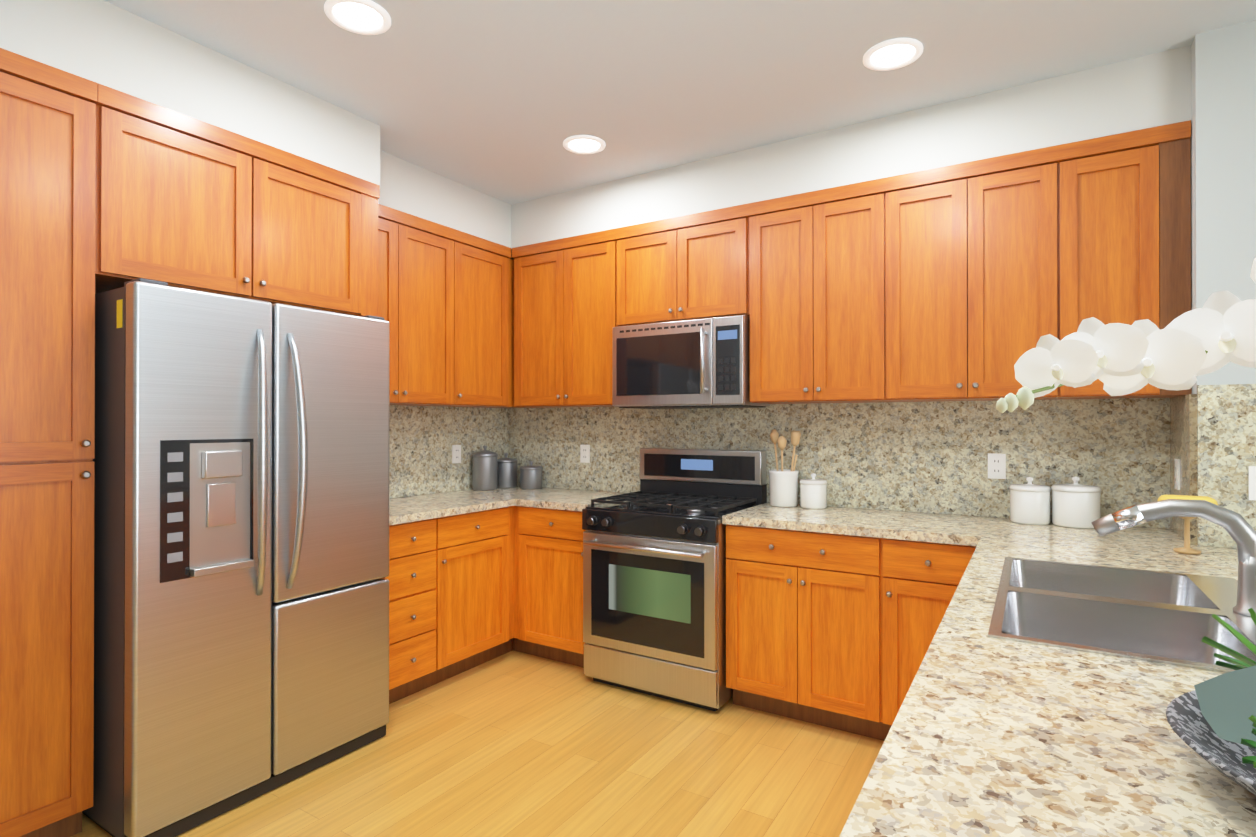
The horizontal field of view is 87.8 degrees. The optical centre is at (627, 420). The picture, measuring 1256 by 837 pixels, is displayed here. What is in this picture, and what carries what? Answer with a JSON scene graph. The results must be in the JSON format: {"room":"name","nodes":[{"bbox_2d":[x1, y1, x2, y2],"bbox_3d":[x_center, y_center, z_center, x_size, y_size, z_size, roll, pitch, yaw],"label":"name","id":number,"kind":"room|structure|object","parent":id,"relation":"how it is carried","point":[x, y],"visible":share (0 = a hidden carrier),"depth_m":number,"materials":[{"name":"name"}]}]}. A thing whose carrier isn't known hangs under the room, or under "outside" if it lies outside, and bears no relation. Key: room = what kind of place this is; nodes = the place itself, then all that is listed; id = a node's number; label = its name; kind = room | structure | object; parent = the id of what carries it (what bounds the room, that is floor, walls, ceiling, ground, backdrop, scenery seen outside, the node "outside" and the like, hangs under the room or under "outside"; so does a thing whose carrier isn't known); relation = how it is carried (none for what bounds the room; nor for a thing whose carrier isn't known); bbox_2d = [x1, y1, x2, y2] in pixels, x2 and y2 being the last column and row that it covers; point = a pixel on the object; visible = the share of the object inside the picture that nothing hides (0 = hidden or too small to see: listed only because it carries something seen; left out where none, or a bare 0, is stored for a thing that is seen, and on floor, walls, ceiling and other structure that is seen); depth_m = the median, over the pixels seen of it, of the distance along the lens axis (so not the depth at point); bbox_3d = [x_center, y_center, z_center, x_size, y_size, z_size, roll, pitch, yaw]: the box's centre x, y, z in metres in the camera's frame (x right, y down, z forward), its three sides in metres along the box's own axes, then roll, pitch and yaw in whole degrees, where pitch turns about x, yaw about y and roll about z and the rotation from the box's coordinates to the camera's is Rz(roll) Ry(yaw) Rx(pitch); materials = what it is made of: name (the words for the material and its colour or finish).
{"room":"kitchen","nodes":[
{"label":"kitchen","id":0,"kind":"room"},
{"bbox_2d":[71,638,883,836],"bbox_3d":[-0.131,1.405,0.086,6.200,0.100,7.100,0,0,32],"label":"floor","id":1,"kind":"structure","parent":0,"point":[512,743],"depth_m":2.53,"materials":[{"name":"brown wood"}]},
{"bbox_2d":[0,48,97,836],"bbox_3d":[-2.044,0.134,2.127,0.593,2.460,0.320,0,0,32],"label":"pantry cabinet","id":2,"kind":"object","parent":1,"relation":"on","point":[47,263],"visible":1,"depth_m":2.02,"materials":[{"name":"brown wood"}]},
{"bbox_2d":[82,278,389,836],"bbox_3d":[-1.569,0.460,2.604,0.829,1.812,0.950,0,0,32],"label":"fridge","id":3,"kind":"object","parent":1,"relation":"on","point":[241,557],"visible":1,"depth_m":2.26,"materials":[{"name":"grey metal"}]},
{"bbox_2d":[94,83,379,316],"bbox_3d":[-1.674,0.136,2.720,0.593,2.460,1.074,0,0,32],"label":"upper cabinet","id":4,"kind":"object","parent":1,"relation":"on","point":[185,201],"visible":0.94,"depth_m":2.46,"materials":[{"name":"brown wood"}]},
{"bbox_2d":[384,516,451,703],"bbox_3d":[-1.283,0.927,3.331,0.606,0.884,0.379,0,0,32],"label":"base cabinet","id":5,"kind":"object","parent":1,"relation":"on","point":[451,595],"depth_m":3.19,"materials":[{"name":"brown wood"}]},
{"bbox_2d":[452,506,511,676],"bbox_3d":[-1.077,0.929,3.661,0.606,0.884,0.525,0,0,32],"label":"base cabinet","id":6,"kind":"object","parent":1,"relation":"on","point":[481,540],"depth_m":3.56,"materials":[{"name":"brown wood"}]},
{"bbox_2d":[512,506,513,637],"bbox_3d":[-0.780,0.931,4.138,0.606,0.884,0.712,0,0,32],"label":"base cabinet","id":7,"kind":"object","parent":1,"relation":"on","point":[512,506],"depth_m":3.78,"materials":[{"name":"brown wood"}]},
{"bbox_2d":[514,506,584,667],"bbox_3d":[-0.313,0.929,3.891,0.626,0.883,0.633,0,0,32],"label":"base cabinet","id":8,"kind":"object","parent":1,"relation":"on","point":[548,583],"visible":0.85,"depth_m":3.65,"materials":[{"name":"brown wood"}]},
{"bbox_2d":[582,448,766,711],"bbox_3d":[0.244,0.767,3.463,0.761,1.205,0.726,0,0,32],"label":"range","id":9,"kind":"object","parent":1,"relation":"on","point":[654,585],"visible":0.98,"depth_m":3.23,"materials":[{"name":"metal"}]},
{"bbox_2d":[726,524,976,740],"bbox_3d":[1.069,0.926,3.029,1.086,0.883,0.633,0,0,32],"label":"base cabinet","id":10,"kind":"object","parent":1,"relation":"on","point":[835,631],"visible":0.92,"depth_m":2.82,"materials":[{"name":"brown wood"}]},
{"bbox_3d":[1.352,0.920,1.574,1.016,0.883,2.802,0,0,32],"label":"base cabinet","id":11,"kind":"object","parent":1,"relation":"on","visible":0},
{"bbox_2d":[389,485,562,524],"bbox_3d":[-0.977,0.467,3.800,0.632,0.038,1.494,0,0,32],"label":"countertop","id":12,"kind":"structure","parent":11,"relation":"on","point":[435,505],"depth_m":3.56,"materials":[{"name":"stone"}]},
{"bbox_2d":[472,446,497,490],"bbox_3d":[-0.934,0.306,4.263,0.165,0.288,0.165,0,0,32],"label":"canister","id":13,"kind":"object","parent":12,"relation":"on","point":[484,469],"visible":1,"depth_m":4.20,"materials":[{"name":"grey metal"}]},
{"bbox_2d":[497,453,516,487],"bbox_3d":[-0.824,0.335,4.412,0.150,0.232,0.150,0,0,32],"label":"jar","id":14,"kind":"object","parent":12,"relation":"on","point":[506,472],"visible":0.94,"depth_m":4.35,"materials":[{"name":"grey metal"}]},
{"bbox_2d":[520,461,542,488],"bbox_3d":[-0.642,0.360,4.334,0.150,0.182,0.150,0,0,32],"label":"canister","id":15,"kind":"object","parent":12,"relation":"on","point":[531,476],"visible":1,"depth_m":4.27,"materials":[{"name":"grey metal"}]},
{"bbox_2d":[513,489,624,511],"bbox_3d":[-0.252,0.468,3.855,0.484,0.038,0.632,0,0,32],"label":"countertop","id":16,"kind":"structure","parent":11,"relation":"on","point":[561,499],"depth_m":3.75,"materials":[{"name":"stone"}]},
{"bbox_2d":[722,502,892,534],"bbox_3d":[1.055,0.464,3.040,1.055,0.038,0.632,0,0,32],"label":"countertop","id":17,"kind":"structure","parent":11,"relation":"on","point":[831,519],"depth_m":3.00,"materials":[{"name":"stone"}]},
{"bbox_2d":[769,429,800,506],"bbox_3d":[0.822,0.247,3.422,0.168,0.400,0.156,0,0,32],"label":"utensil crock","id":18,"kind":"object","parent":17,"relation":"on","point":[783,487],"visible":0.98,"depth_m":3.37,"materials":[{"name":"white ceramic"}]},
{"bbox_2d":[800,473,826,508],"bbox_3d":[0.951,0.358,3.346,0.136,0.176,0.136,0,0,32],"label":"jar","id":19,"kind":"object","parent":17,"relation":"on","point":[813,492],"visible":1,"depth_m":3.29,"materials":[{"name":"white ceramic"}]},
{"bbox_2d":[839,499,1255,836],"bbox_3d":[1.363,0.396,1.555,1.015,0.456,2.827,0,0,32],"label":"countertop","id":20,"kind":"structure","parent":11,"relation":"on","point":[1059,669],"depth_m":1.08,"materials":[{"name":"stone"}]},
{"bbox_2d":[1009,477,1050,524],"bbox_3d":[1.748,0.344,2.838,0.154,0.200,0.155,0,0,32],"label":"canister","id":21,"kind":"object","parent":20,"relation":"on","point":[1029,503],"visible":1,"depth_m":2.78,"materials":[{"name":"white ceramic"}]},
{"bbox_2d":[1051,476,1100,528],"bbox_3d":[1.888,0.340,2.751,0.175,0.208,0.175,0,0,32],"label":"canister","id":22,"kind":"object","parent":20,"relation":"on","point":[1075,504],"visible":1,"depth_m":2.69,"materials":[{"name":"white ceramic"}]},
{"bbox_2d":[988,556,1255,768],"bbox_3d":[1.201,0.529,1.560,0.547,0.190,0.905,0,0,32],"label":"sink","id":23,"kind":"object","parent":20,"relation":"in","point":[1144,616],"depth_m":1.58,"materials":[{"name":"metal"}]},
{"bbox_2d":[1091,496,1255,641],"bbox_3d":[1.268,0.300,1.460,0.364,0.266,0.259,0,0,32],"label":"faucet","id":24,"kind":"object","parent":20,"relation":"on","point":[1237,616],"depth_m":1.50,"materials":[{"name":"silver metal"}]},
{"bbox_2d":[1157,495,1217,554],"bbox_3d":[1.867,0.346,2.180,0.150,0.189,0.080,0,0,32],"label":"sponge caddy","id":25,"kind":"object","parent":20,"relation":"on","point":[1186,549],"visible":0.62,"depth_m":2.17,"materials":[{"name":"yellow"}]},
{"bbox_2d":[1166,608,1255,795],"bbox_3d":[0.896,0.291,0.746,0.450,0.289,0.558,0,0,32],"label":"potted plant","id":26,"kind":"object","parent":20,"relation":"on","point":[1212,721],"visible":1,"depth_m":0.81,"materials":[{"name":"stone"}]},
{"bbox_2d":[104,0,1255,204],"bbox_3d":[-0.131,-1.435,0.098,6.200,0.100,7.100,0,0,32],"label":"ceiling","id":27,"kind":"structure","parent":0,"point":[502,100],"depth_m":2.51,"materials":[{"name":"white paint"}]},
{"bbox_2d":[0,0,539,251],"bbox_3d":[-1.465,-1.233,3.083,0.575,0.279,2.550,0,0,32],"label":"soffit","id":28,"kind":"structure","parent":27,"relation":"attached to","point":[102,42],"depth_m":2.49,"materials":[{"name":"grey paint"}]},
{"bbox_2d":[324,0,390,34],"bbox_3d":[-0.915,-1.371,2.214,0.210,0.010,0.210,0,0,32],"label":"recessed light","id":29,"kind":"object","parent":27,"relation":"in","point":[366,17],"visible":1,"depth_m":2.21,"materials":[{"name":"white plastic"}]},
{"bbox_2d":[563,135,604,153],"bbox_3d":[-0.217,-1.367,3.240,0.210,0.010,0.210,0,0,32],"label":"recessed light","id":30,"kind":"object","parent":27,"relation":"in","point":[583,144],"visible":1,"depth_m":3.23,"materials":[{"name":"white plastic"}]},
{"bbox_2d":[509,45,1190,259],"bbox_3d":[0.606,-1.231,3.500,3.648,0.279,0.345,0,0,32],"label":"soffit","id":31,"kind":"structure","parent":27,"relation":"attached to","point":[1153,90],"depth_m":2.90,"materials":[{"name":"grey paint"}]},
{"bbox_2d":[863,38,922,70],"bbox_3d":[0.993,-1.370,2.450,0.210,0.010,0.210,0,0,32],"label":"recessed light","id":32,"kind":"object","parent":27,"relation":"in","point":[893,54],"visible":1,"depth_m":2.44,"materials":[{"name":"white plastic"}]},
{"bbox_2d":[509,398,1164,527],"bbox_3d":[0.692,0.179,3.632,3.648,0.536,0.020,0,0,32],"label":"backsplash","id":33,"kind":"structure","parent":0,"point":[928,457],"depth_m":3.22,"materials":[{"name":"stone"}]},
{"bbox_2d":[561,398,1124,407],"bbox_3d":[0.724,0.000,3.684,3.648,2.740,0.100,0,0,32],"label":"wall","id":34,"kind":"structure","parent":0,"point":[933,401],"depth_m":3.15,"materials":[{"name":"grey paint"}]},
{"bbox_2d":[512,226,627,407],"bbox_3d":[-0.284,-0.588,4.048,0.850,1.000,0.346,0,0,32],"label":"upper cabinet","id":35,"kind":"object","parent":34,"relation":"attached to","point":[570,293],"depth_m":3.89,"materials":[{"name":"brown wood"}]},
{"bbox_2d":[580,445,589,462],"bbox_3d":[-0.278,0.214,4.220,0.072,0.116,0.008,0,0,32],"label":"electrical outlet","id":36,"kind":"object","parent":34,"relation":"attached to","point":[584,453],"visible":1,"depth_m":4.22,"materials":[{"name":"white plastic"}]},
{"bbox_2d":[628,203,751,325],"bbox_3d":[0.361,-0.813,3.647,0.795,0.555,0.346,0,0,32],"label":"upper cabinet","id":37,"kind":"object","parent":34,"relation":"attached to","point":[697,265],"depth_m":3.46,"materials":[{"name":"brown wood"}]},
{"bbox_2d":[612,315,769,408],"bbox_3d":[0.335,-0.299,3.598,0.778,0.456,0.452,0,0,32],"label":"microwave","id":38,"kind":"object","parent":37,"relation":"attached to","point":[695,363],"visible":1,"depth_m":3.42,"materials":[{"name":"metal"}]},
{"bbox_2d":[749,174,903,403],"bbox_3d":[0.972,-0.592,3.265,0.783,1.000,0.346,0,0,32],"label":"upper cabinet","id":39,"kind":"object","parent":34,"relation":"attached to","point":[827,318],"depth_m":3.08,"materials":[{"name":"brown wood"}]},
{"bbox_2d":[904,141,1083,401],"bbox_3d":[1.529,-0.593,2.918,0.777,1.000,0.346,0,0,32],"label":"upper cabinet","id":40,"kind":"object","parent":34,"relation":"attached to","point":[973,280],"depth_m":2.73,"materials":[{"name":"brown wood"}]},
{"bbox_2d":[988,453,1005,478],"bbox_3d":[1.690,0.209,2.992,0.072,0.116,0.008,0,0,32],"label":"electrical outlet","id":41,"kind":"object","parent":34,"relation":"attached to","point":[996,466],"visible":1,"depth_m":2.99,"materials":[{"name":"white plastic"}]},
{"bbox_2d":[1080,120,1191,398],"bbox_3d":[1.951,-0.594,2.654,0.466,1.000,0.346,0,0,32],"label":"upper cabinet","id":42,"kind":"object","parent":34,"relation":"attached to","point":[1137,184],"depth_m":2.47,"materials":[{"name":"brown wood"}]},
{"bbox_2d":[996,258,1255,412],"bbox_3d":[0.943,0.107,0.740,0.893,0.657,0.555,0,0,32],"label":"orchid","id":43,"kind":"object","parent":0,"point":[1216,331],"visible":1,"depth_m":0.74,"materials":[{"name":"white plant"}]},
{"bbox_2d":[1191,20,1255,393],"bbox_3d":[3.158,-0.007,1.918,2.352,2.740,0.520,0,0,32],"label":"wall","id":44,"kind":"structure","parent":0,"point":[1223,158],"depth_m":2.28,"materials":[{"name":"grey paint"}]},
{"bbox_2d":[1165,396,1180,536],"bbox_3d":[2.120,0.159,2.495,0.020,0.566,0.390,0,0,32],"label":"backsplash","id":45,"kind":"structure","parent":44,"relation":"attached to","point":[1173,404],"depth_m":2.62,"materials":[{"name":"stone"}]},
{"bbox_2d":[1174,459,1179,489],"bbox_3d":[2.118,0.207,2.519,0.008,0.116,0.072,0,0,32],"label":"outlet","id":46,"kind":"object","parent":44,"relation":"attached to","point":[1177,474],"visible":1,"depth_m":2.50,"materials":[{"name":"white plastic"}]},
{"bbox_2d":[1181,384,1255,548],"bbox_3d":[2.167,0.158,2.218,0.392,0.566,0.020,0,0,32],"label":"backsplash","id":47,"kind":"structure","parent":44,"relation":"attached to","point":[1218,422],"depth_m":2.27,"materials":[{"name":"stone"}]},
{"bbox_2d":[1248,466,1255,500],"bbox_3d":[2.151,0.214,2.210,0.072,0.116,0.008,0,0,32],"label":"electrical outlet","id":48,"kind":"object","parent":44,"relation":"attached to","point":[1252,480],"visible":1,"depth_m":2.22,"materials":[{"name":"white plastic"}]},
{"bbox_3d":[-2.719,-0.008,1.706,0.100,2.740,7.100,0,0,32],"label":"wall","id":49,"kind":"structure","parent":0,"visible":0},
{"bbox_2d":[378,204,413,405],"bbox_3d":[-1.402,-0.591,3.392,0.346,1.000,0.346,0,0,32],"label":"upper cabinet","id":50,"kind":"object","parent":49,"relation":"attached to","point":[395,227],"depth_m":3.39,"materials":[{"name":"brown wood"}]},
{"bbox_2d":[410,216,465,406],"bbox_3d":[-1.240,-0.590,3.652,0.346,1.000,0.502,0,0,32],"label":"upper cabinet","id":51,"kind":"object","parent":49,"relation":"attached to","point":[446,302],"depth_m":3.64,"materials":[{"name":"brown wood"}]},
{"bbox_2d":[389,405,508,498],"bbox_3d":[-1.244,0.180,3.956,0.020,0.536,1.470,0,0,32],"label":"backsplash","id":52,"kind":"structure","parent":49,"relation":"attached to","point":[421,438],"depth_m":4.04,"materials":[{"name":"stone"}]},
{"bbox_2d":[452,445,460,462],"bbox_3d":[-1.094,0.214,4.169,0.008,0.116,0.072,0,0,32],"label":"electrical outlet","id":53,"kind":"object","parent":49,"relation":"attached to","point":[456,453],"visible":1,"depth_m":4.16,"materials":[{"name":"white plastic"}]},
{"bbox_2d":[466,233,513,407],"bbox_3d":[-1.034,-0.589,3.982,0.346,1.000,0.512,0,0,32],"label":"upper cabinet","id":54,"kind":"object","parent":49,"relation":"attached to","point":[489,268],"depth_m":3.97,"materials":[{"name":"brown wood"}]},
{"bbox_2d":[510,364,538,407],"bbox_3d":[-0.815,-0.587,4.333,0.346,1.000,0.429,0,0,32],"label":"upper cabinet","id":55,"kind":"object","parent":49,"relation":"attached to","point":[511,365],"depth_m":4.17,"materials":[{"name":"brown wood"}]}
]}

